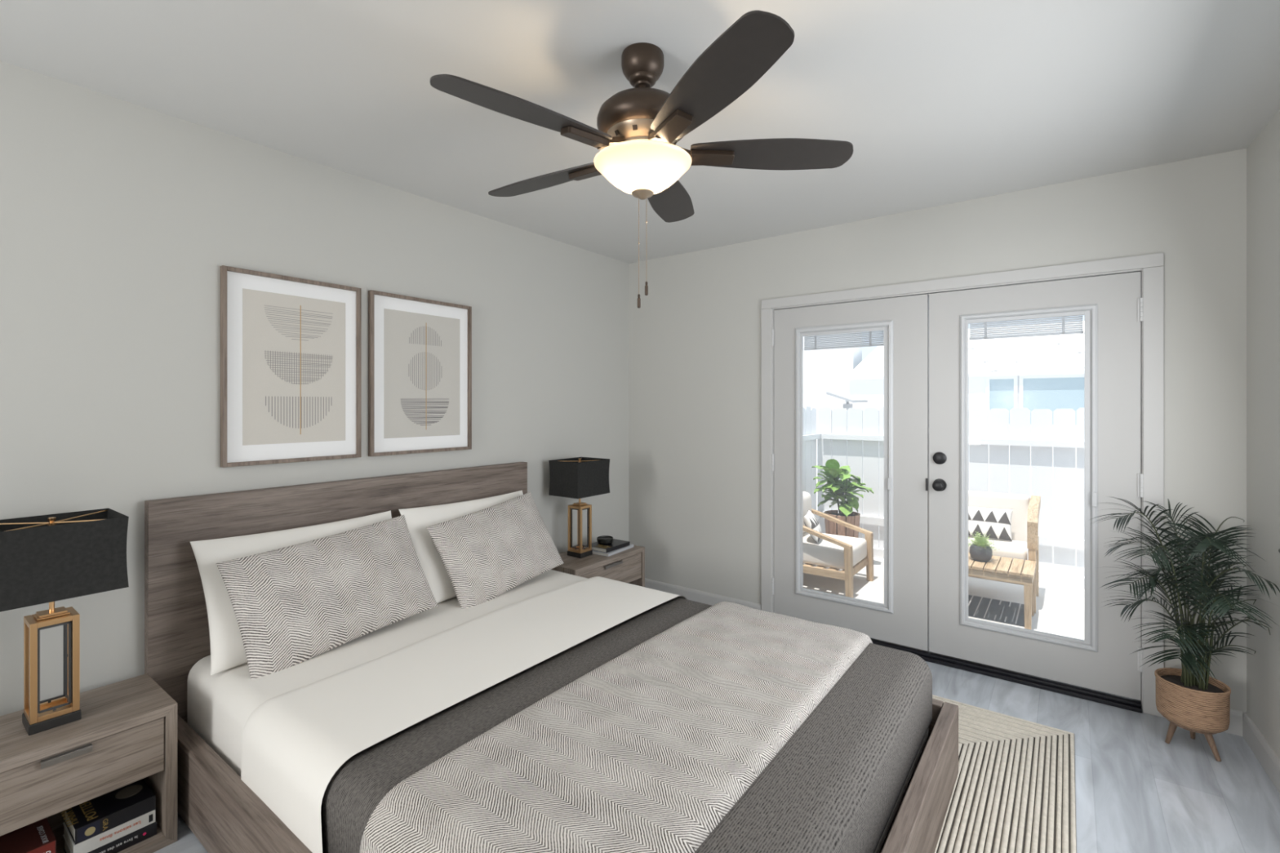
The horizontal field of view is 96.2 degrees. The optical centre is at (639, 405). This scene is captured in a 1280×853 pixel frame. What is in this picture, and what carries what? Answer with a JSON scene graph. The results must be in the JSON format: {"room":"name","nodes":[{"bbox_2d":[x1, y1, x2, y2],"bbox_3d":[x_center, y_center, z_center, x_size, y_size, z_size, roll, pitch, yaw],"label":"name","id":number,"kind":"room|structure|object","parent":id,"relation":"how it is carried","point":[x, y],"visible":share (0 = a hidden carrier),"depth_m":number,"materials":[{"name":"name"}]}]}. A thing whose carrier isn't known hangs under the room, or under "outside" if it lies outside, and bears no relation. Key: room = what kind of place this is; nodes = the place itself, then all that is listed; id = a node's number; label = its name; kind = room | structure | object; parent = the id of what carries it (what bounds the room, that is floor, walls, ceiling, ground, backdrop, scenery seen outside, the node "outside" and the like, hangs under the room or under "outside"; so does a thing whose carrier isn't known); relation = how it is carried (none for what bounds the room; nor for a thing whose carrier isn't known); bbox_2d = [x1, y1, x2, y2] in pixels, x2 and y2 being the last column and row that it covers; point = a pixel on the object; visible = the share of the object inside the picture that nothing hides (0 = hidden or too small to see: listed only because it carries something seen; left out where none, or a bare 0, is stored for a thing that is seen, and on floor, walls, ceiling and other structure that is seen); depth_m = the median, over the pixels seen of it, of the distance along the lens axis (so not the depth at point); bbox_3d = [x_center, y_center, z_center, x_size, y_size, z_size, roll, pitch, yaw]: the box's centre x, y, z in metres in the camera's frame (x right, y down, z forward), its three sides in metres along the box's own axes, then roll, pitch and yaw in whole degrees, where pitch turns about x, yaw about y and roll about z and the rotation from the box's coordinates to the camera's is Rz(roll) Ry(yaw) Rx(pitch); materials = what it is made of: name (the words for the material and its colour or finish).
{"room":"bedroom","nodes":[
{"label":"bedroom","id":0,"kind":"room"},
{"bbox_2d":[0,60,628,715],"bbox_3d":[-2.003,0.160,2.080,0.150,2.555,6.490,0,0,37],"label":"wall","id":1,"kind":"structure","parent":0,"point":[120,220],"depth_m":2.23,"materials":[{"name":"grey paint"}]},
{"bbox_2d":[220,265,361,467],"bbox_3d":[-1.531,-0.159,2.562,0.030,0.819,0.570,0,0,37],"label":"framed print","id":2,"kind":"object","parent":1,"relation":"attached to","point":[291,347],"visible":1,"depth_m":2.53,"materials":[{"name":"beige paper"}]},
{"bbox_2d":[368,289,471,456],"bbox_3d":[-1.154,-0.159,3.067,0.030,0.819,0.594,0,0,37],"label":"framed print","id":3,"kind":"object","parent":1,"relation":"attached to","point":[420,349],"visible":1,"depth_m":3.04,"materials":[{"name":"white paper"}]},
{"bbox_2d":[0,0,1279,263],"bbox_3d":[-0.420,-1.178,0.899,4.100,0.120,6.490,0,0,37],"label":"ceiling","id":4,"kind":"structure","parent":0,"point":[937,102],"depth_m":2.03,"materials":[{"name":"white paint"}]},
{"bbox_2d":[430,9,853,307],"bbox_3d":[-0.019,-0.715,1.838,1.291,0.806,1.281,0,0,37],"label":"ceiling fan","id":5,"kind":"object","parent":4,"relation":"hanging from","point":[640,127],"visible":1,"depth_m":1.71,"materials":[{"name":"brown metal"}]},
{"bbox_2d":[606,118,677,145],"bbox_3d":[0.009,-0.840,1.833,0.232,0.038,0.232,0,0,37],"label":"motor housing","id":6,"kind":"object","parent":5,"relation":"attached to","point":[622,129],"depth_m":1.74,"materials":[{"name":"brown metal"}]},
{"bbox_2d":[154,661,1279,852],"bbox_3d":[-0.456,1.497,0.851,4.100,0.120,6.370,0,0,37],"label":"floor","id":7,"kind":"structure","parent":0,"point":[1137,791],"depth_m":2.21,"materials":[{"name":"grey plastic"}]},
{"bbox_2d":[0,673,177,852],"bbox_3d":[-1.821,1.210,1.783,0.362,0.455,0.532,0,0,37],"label":"nightstand","id":8,"kind":"object","parent":7,"relation":"on","point":[126,733],"visible":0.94,"depth_m":1.78,"materials":[{"name":"brown wood"}]},
{"bbox_2d":[0,817,56,852],"bbox_3d":[-1.846,1.347,1.679,0.156,0.118,0.175,0,0,37],"label":"book","id":9,"kind":"object","parent":8,"relation":"on","point":[37,837],"visible":1,"depth_m":1.70,"materials":[{"name":"red paper"}]},
{"bbox_2d":[0,508,128,735],"bbox_3d":[-1.829,0.664,1.786,0.256,0.634,0.312,0,0,37],"label":"table lamp","id":10,"kind":"object","parent":8,"relation":"on","point":[51,558],"visible":1,"depth_m":1.75,"materials":[{"name":"black"}]},
{"bbox_2d":[63,819,156,852],"bbox_3d":[-1.705,1.385,1.851,0.156,0.042,0.196,0,0,37],"label":"book","id":11,"kind":"object","parent":8,"relation":"on","point":[148,831],"visible":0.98,"depth_m":1.83,"materials":[{"name":"black paper"}]},
{"bbox_2d":[62,809,155,852],"bbox_3d":[-1.709,1.344,1.851,0.161,0.040,0.193,0,0,37],"label":"book","id":12,"kind":"object","parent":11,"relation":"on","point":[104,838],"visible":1,"depth_m":1.80,"materials":[{"name":"white paper"}]},
{"bbox_2d":[61,778,155,844],"bbox_3d":[-1.713,1.300,1.850,0.166,0.046,0.202,0,0,37],"label":"book","id":13,"kind":"object","parent":12,"relation":"on","point":[84,821],"visible":0.94,"depth_m":1.82,"materials":[{"name":"paper"},{"name":"cardboard"}]},
{"bbox_2d":[144,462,958,852],"bbox_3d":[-0.308,0.895,2.178,2.419,1.083,1.900,0,0,37],"label":"platform bed","id":14,"kind":"object","parent":7,"relation":"on","point":[224,815],"visible":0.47,"depth_m":2.17,"materials":[{"name":"grey wood"}]},
{"bbox_2d":[186,569,928,852],"bbox_3d":[-0.311,1.129,2.197,2.287,0.341,1.732,0,0,37],"label":"mattress","id":15,"kind":"object","parent":14,"relation":"on","point":[220,705],"visible":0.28,"depth_m":2.10,"materials":[{"name":"white fabric"}]},
{"bbox_2d":[190,511,391,675],"bbox_3d":[-1.362,0.734,2.413,0.246,0.443,0.800,0,0,37],"label":"pillow","id":16,"kind":"object","parent":15,"relation":"on","point":[227,646],"visible":0.4,"depth_m":2.16,"materials":[{"name":"white fabric"}]},
{"bbox_2d":[216,515,437,679],"bbox_3d":[-1.236,0.750,2.369,0.249,0.460,0.793,0,0,34],"label":"lumbar cushion","id":17,"kind":"object","parent":15,"relation":"on","point":[293,605],"visible":0.98,"depth_m":2.27,"materials":[{"name":"grey fabric"}]},
{"bbox_2d":[398,490,523,603],"bbox_3d":[-0.862,0.734,3.087,0.245,0.443,0.800,0,0,37],"label":"pillow","id":18,"kind":"object","parent":15,"relation":"on","point":[417,519],"visible":0.37,"depth_m":2.84,"materials":[{"name":"white fabric"}]},
{"bbox_2d":[240,576,686,852],"bbox_3d":[-0.522,1.054,2.355,0.637,0.241,1.782,0,0,37],"label":"sheet","id":19,"kind":"object","parent":15,"relation":"on","point":[295,742],"visible":0.94,"depth_m":1.90,"materials":[{"name":"white fabric"}]},
{"bbox_2d":[426,491,563,608],"bbox_3d":[-0.733,0.750,3.042,0.252,0.484,0.763,0,0,34],"label":"lumbar cushion","id":20,"kind":"object","parent":15,"relation":"on","point":[485,554],"visible":0.98,"depth_m":2.94,"materials":[{"name":"grey fabric"}]},
{"bbox_2d":[320,597,932,852],"bbox_3d":[0.136,1.062,1.865,1.196,0.227,1.754,0,0,37],"label":"blanket","id":21,"kind":"object","parent":15,"relation":"on","point":[836,785],"visible":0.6,"depth_m":1.60,"materials":[{"name":"grey fabric"}]},
{"bbox_2d":[360,601,872,852],"bbox_3d":[0.151,1.040,1.853,0.710,0.258,1.827,0,0,37],"label":"throw blanket","id":22,"kind":"object","parent":21,"relation":"on","point":[648,750],"visible":0.98,"depth_m":1.52,"materials":[{"name":"grey fabric"}]},
{"bbox_2d":[551,545,644,586],"bbox_3d":[-0.311,1.210,3.807,0.362,0.455,0.702,0,0,37],"label":"nightstand","id":23,"kind":"object","parent":7,"relation":"on","point":[628,566],"visible":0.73,"depth_m":3.73,"materials":[{"name":"brown wood"}]},
{"bbox_2d":[548,457,609,558],"bbox_3d":[-0.395,0.664,3.768,0.256,0.634,0.312,0,0,37],"label":"table lamp","id":24,"kind":"object","parent":23,"relation":"on","point":[577,477],"visible":1,"depth_m":3.70,"materials":[{"name":"black fabric"}]},
{"bbox_2d":[592,544,633,556],"bbox_3d":[-0.208,0.973,3.910,0.200,0.017,0.300,0,0,33],"label":"book","id":25,"kind":"object","parent":23,"relation":"on","point":[612,553],"visible":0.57,"depth_m":3.80,"materials":[{"name":"grey paper"}]},
{"bbox_2d":[586,538,630,552],"bbox_3d":[-0.218,0.950,3.911,0.180,0.026,0.255,0,0,36],"label":"book","id":26,"kind":"object","parent":25,"relation":"on","point":[615,544],"visible":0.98,"depth_m":3.85,"materials":[{"name":"black paper"}]},
{"bbox_2d":[596,535,613,544],"bbox_3d":[-0.238,0.918,3.920,0.112,0.038,0.112,0,0,37],"label":"bowl","id":27,"kind":"object","parent":26,"relation":"on","point":[603,540],"visible":1,"depth_m":3.88,"materials":[{"name":"black ceramic"}]},
{"bbox_2d":[932,694,1076,852],"bbox_3d":[0.077,1.432,1.886,2.176,0.009,3.166,0,0,37],"label":"area rug","id":28,"kind":"object","parent":7,"relation":"on","point":[1014,791],"visible":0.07,"depth_m":2.14,"materials":[{"name":"beige fabric"}]},
{"bbox_2d":[1090,496,1279,761],"bbox_3d":[2.233,0.920,2.419,0.558,1.038,0.566,0,0,34],"label":"potted palm","id":29,"kind":"object","parent":7,"relation":"on","point":[1193,700],"visible":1,"depth_m":2.37,"materials":[{"name":"green plant"}]},
{"bbox_2d":[1154,667,1231,733],"bbox_3d":[2.321,1.242,2.417,0.232,0.175,0.232,0,0,37],"label":"planter","id":30,"kind":"object","parent":29,"relation":"attached to","point":[1190,705],"depth_m":2.36,"materials":[{"name":"brown wicker"}]},
{"bbox_2d":[826,391,867,410],"bbox_3d":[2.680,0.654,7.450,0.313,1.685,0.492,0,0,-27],"label":"floodlight","id":31,"kind":"object","parent":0,"point":[848,397],"visible":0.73,"depth_m":7.43,"materials":[{"name":"grey metal"}]},
{"bbox_2d":[628,148,1246,714],"bbox_3d":[1.538,0.160,3.400,3.950,2.555,0.140,0,0,37],"label":"wall","id":32,"kind":"structure","parent":0,"point":[695,340],"depth_m":3.29,"materials":[{"name":"grey paint"}]},
{"bbox_2d":[771,293,928,650],"bbox_3d":[1.256,0.379,3.539,0.942,2.020,0.068,0,0,37],"label":"door","id":33,"kind":"structure","parent":32,"relation":"in","point":[903,619],"depth_m":3.38,"materials":[{"name":"grey paint"}]},
{"bbox_2d":[804,330,884,350],"bbox_3d":[1.259,-0.401,3.566,0.491,0.088,0.015,0,0,37],"label":"blind","id":34,"kind":"object","parent":33,"relation":"attached to","point":[820,340],"depth_m":3.55,"materials":[{"name":"white plastic"}]},
{"bbox_2d":[644,578,1242,736],"bbox_3d":[1.270,1.385,3.504,3.367,0.104,0.014,0,0,37],"label":"baseboard","id":35,"kind":"structure","parent":32,"relation":"attached to","point":[1235,727],"depth_m":4.07,"materials":[{"name":"grey paint"}]},
{"bbox_2d":[761,252,1164,717],"bbox_3d":[1.656,0.366,3.301,1.997,2.142,0.157,0,0,37],"label":"trim","id":36,"kind":"structure","parent":32,"relation":"attached to","point":[1150,266],"depth_m":2.70,"materials":[{"name":"grey paint"}]},
{"bbox_2d":[870,637,1142,713],"bbox_3d":[1.642,1.419,3.280,1.842,0.036,0.128,0,0,37],"label":"threshold","id":37,"kind":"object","parent":32,"relation":"attached to","point":[1115,700],"depth_m":2.96,"materials":[{"name":"black metal"}]},
{"bbox_2d":[928,271,1142,700],"bbox_3d":[1.992,0.379,2.962,0.914,2.020,0.114,0,0,37],"label":"door","id":38,"kind":"structure","parent":32,"relation":"in","point":[1111,306],"depth_m":2.87,"materials":[{"name":"grey paint"}]},
{"bbox_2d":[968,315,1083,340],"bbox_3d":[2.008,-0.404,3.007,0.495,0.088,0.015,0,0,37],"label":"blind","id":39,"kind":"object","parent":38,"relation":"attached to","point":[983,335],"depth_m":2.99,"materials":[{"name":"white plastic"}]},
{"bbox_2d":[803,479,1084,639],"bbox_3d":[5.509,1.557,7.848,11.000,0.120,11.980,0,0,37],"label":"floor","id":40,"kind":"structure","parent":0,"point":[1060,609],"depth_m":4.57,"materials":[{"name":"concrete"}]},
{"bbox_2d":[803,406,821,519],"bbox_3d":[1.284,0.753,5.248,0.088,1.486,2.030,0,0,37],"label":"fence","id":41,"kind":"object","parent":40,"relation":"on","point":[810,435],"visible":0.12,"depth_m":5.92,"materials":[{"name":"white"}]},
{"bbox_2d":[803,332,862,476],"bbox_3d":[3.166,-0.693,12.451,3.140,4.380,0.700,0,0,37],"label":"building","id":42,"kind":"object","parent":40,"relation":"on","point":[824,371],"visible":0.02,"depth_m":11.64,"materials":[{"name":"white paint"}]},
{"bbox_2d":[803,491,873,598],"bbox_3d":[1.538,1.135,4.878,0.693,0.726,0.638,0,0,37],"label":"armchair","id":43,"kind":"object","parent":40,"relation":"on","point":[851,555],"visible":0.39,"depth_m":4.65,"materials":[{"name":"brown wood"}]},
{"bbox_2d":[803,491,811,533],"bbox_3d":[1.346,0.951,5.021,0.167,0.358,0.500,0,0,37],"label":"cushion","id":44,"kind":"object","parent":43,"relation":"on","point":[806,496],"depth_m":5.06,"materials":[{"name":"white fabric"}]},
{"bbox_2d":[803,510,822,542],"bbox_3d":[1.452,1.012,4.824,0.141,0.214,0.304,0,0,22],"label":"cushion","id":45,"kind":"object","parent":43,"relation":"on","point":[811,521],"visible":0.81,"depth_m":4.72,"materials":[{"name":"white fabric"}]},
{"bbox_2d":[803,532,866,569],"bbox_3d":[1.547,1.215,4.871,0.605,0.166,0.516,0,0,37],"label":"seat cushion","id":46,"kind":"object","parent":43,"relation":"on","point":[824,553],"depth_m":4.66,"materials":[{"name":"white fabric"}]},
{"bbox_2d":[811,458,873,537],"bbox_3d":[1.900,0.998,5.419,0.483,0.996,0.476,0,0,-18],"label":"leaf plant","id":47,"kind":"object","parent":40,"relation":"on","point":[837,488],"visible":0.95,"depth_m":5.37,"materials":[{"name":"green plant"}]},
{"bbox_2d":[817,407,1084,588],"bbox_3d":[3.544,0.754,4.803,4.200,1.486,0.088,0,0,37],"label":"fence","id":48,"kind":"object","parent":40,"relation":"on","point":[854,437],"visible":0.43,"depth_m":5.05,"materials":[{"name":"white"}]},
{"bbox_2d":[845,320,1084,507],"bbox_3d":[8.140,-0.058,9.068,8.640,3.110,3.280,0,0,37],"label":"house","id":49,"kind":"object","parent":40,"relation":"on","point":[1042,357],"visible":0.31,"depth_m":9.15,"materials":[{"name":"white paint"}]},
{"bbox_2d":[968,595,1024,626],"bbox_3d":[2.445,1.494,4.320,0.785,0.006,0.520,0,0,37],"label":"outdoor rug","id":50,"kind":"object","parent":40,"relation":"on","point":[989,609],"visible":0.46,"depth_m":4.18,"materials":[{"name":"grey fabric"}]},
{"bbox_2d":[968,552,1036,630],"bbox_3d":[2.333,1.301,4.211,0.929,0.378,0.420,0,0,37],"label":"coffee table","id":51,"kind":"object","parent":50,"relation":"on","point":[997,568],"visible":0.38,"depth_m":3.92,"materials":[{"name":"brown wood"}]},
{"bbox_2d":[968,532,1003,561],"bbox_3d":[2.460,1.007,4.130,0.244,0.208,0.259,0,0,-14],"label":"potted fern","id":52,"kind":"object","parent":51,"relation":"on","point":[980,549],"visible":0.95,"depth_m":4.09,"materials":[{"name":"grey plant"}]},
{"bbox_2d":[968,543,992,561],"bbox_3d":[2.450,1.057,4.129,0.144,0.110,0.144,0,0,37],"label":"pot","id":53,"kind":"object","parent":52,"relation":"attached to","point":[981,554],"depth_m":4.08,"materials":[{"name":"grey"}]},
{"bbox_2d":[968,490,1040,613],"bbox_3d":[2.592,1.104,4.629,1.027,0.784,0.562,0,0,37],"label":"loveseat","id":54,"kind":"object","parent":40,"relation":"on","point":[1024,544],"visible":0.33,"depth_m":4.50,"materials":[{"name":"white fabric"}]},
{"bbox_2d":[968,506,1013,541],"bbox_3d":[2.702,0.927,4.584,0.468,0.234,0.126,0,0,32],"label":"cushion","id":55,"kind":"object","parent":54,"relation":"on","point":[997,522],"visible":0.7,"depth_m":4.51,"materials":[{"name":"white fabric"}]},
{"bbox_2d":[968,535,1028,569],"bbox_3d":[2.548,1.136,4.574,0.901,0.168,0.370,0,0,37],"label":"seat cushion","id":56,"kind":"object","parent":54,"relation":"on","point":[1017,548],"depth_m":4.29,"materials":[{"name":"white fabric"}]},
{"bbox_2d":[968,490,1030,542],"bbox_3d":[2.713,0.924,4.794,0.895,0.425,0.153,0,0,37],"label":"cushion","id":57,"kind":"object","parent":54,"relation":"on","point":[1019,504],"depth_m":4.57,"materials":[{"name":"white fabric"}]},
{"bbox_2d":[1246,109,1279,759],"bbox_3d":[0.959,0.160,-0.216,0.555,2.555,6.350,0,0,37],"label":"wall","id":58,"kind":"structure","parent":0,"point":[1263,153],"depth_m":2.31,"materials":[{"name":"grey paint"}]},
{"bbox_2d":[1242,711,1279,793],"bbox_3d":[0.888,1.385,-0.070,0.014,0.104,6.207,0,0,34],"label":"baseboard","id":59,"kind":"structure","parent":58,"relation":"attached to","point":[1259,745],"depth_m":2.29,"materials":[{"name":"grey paint"}]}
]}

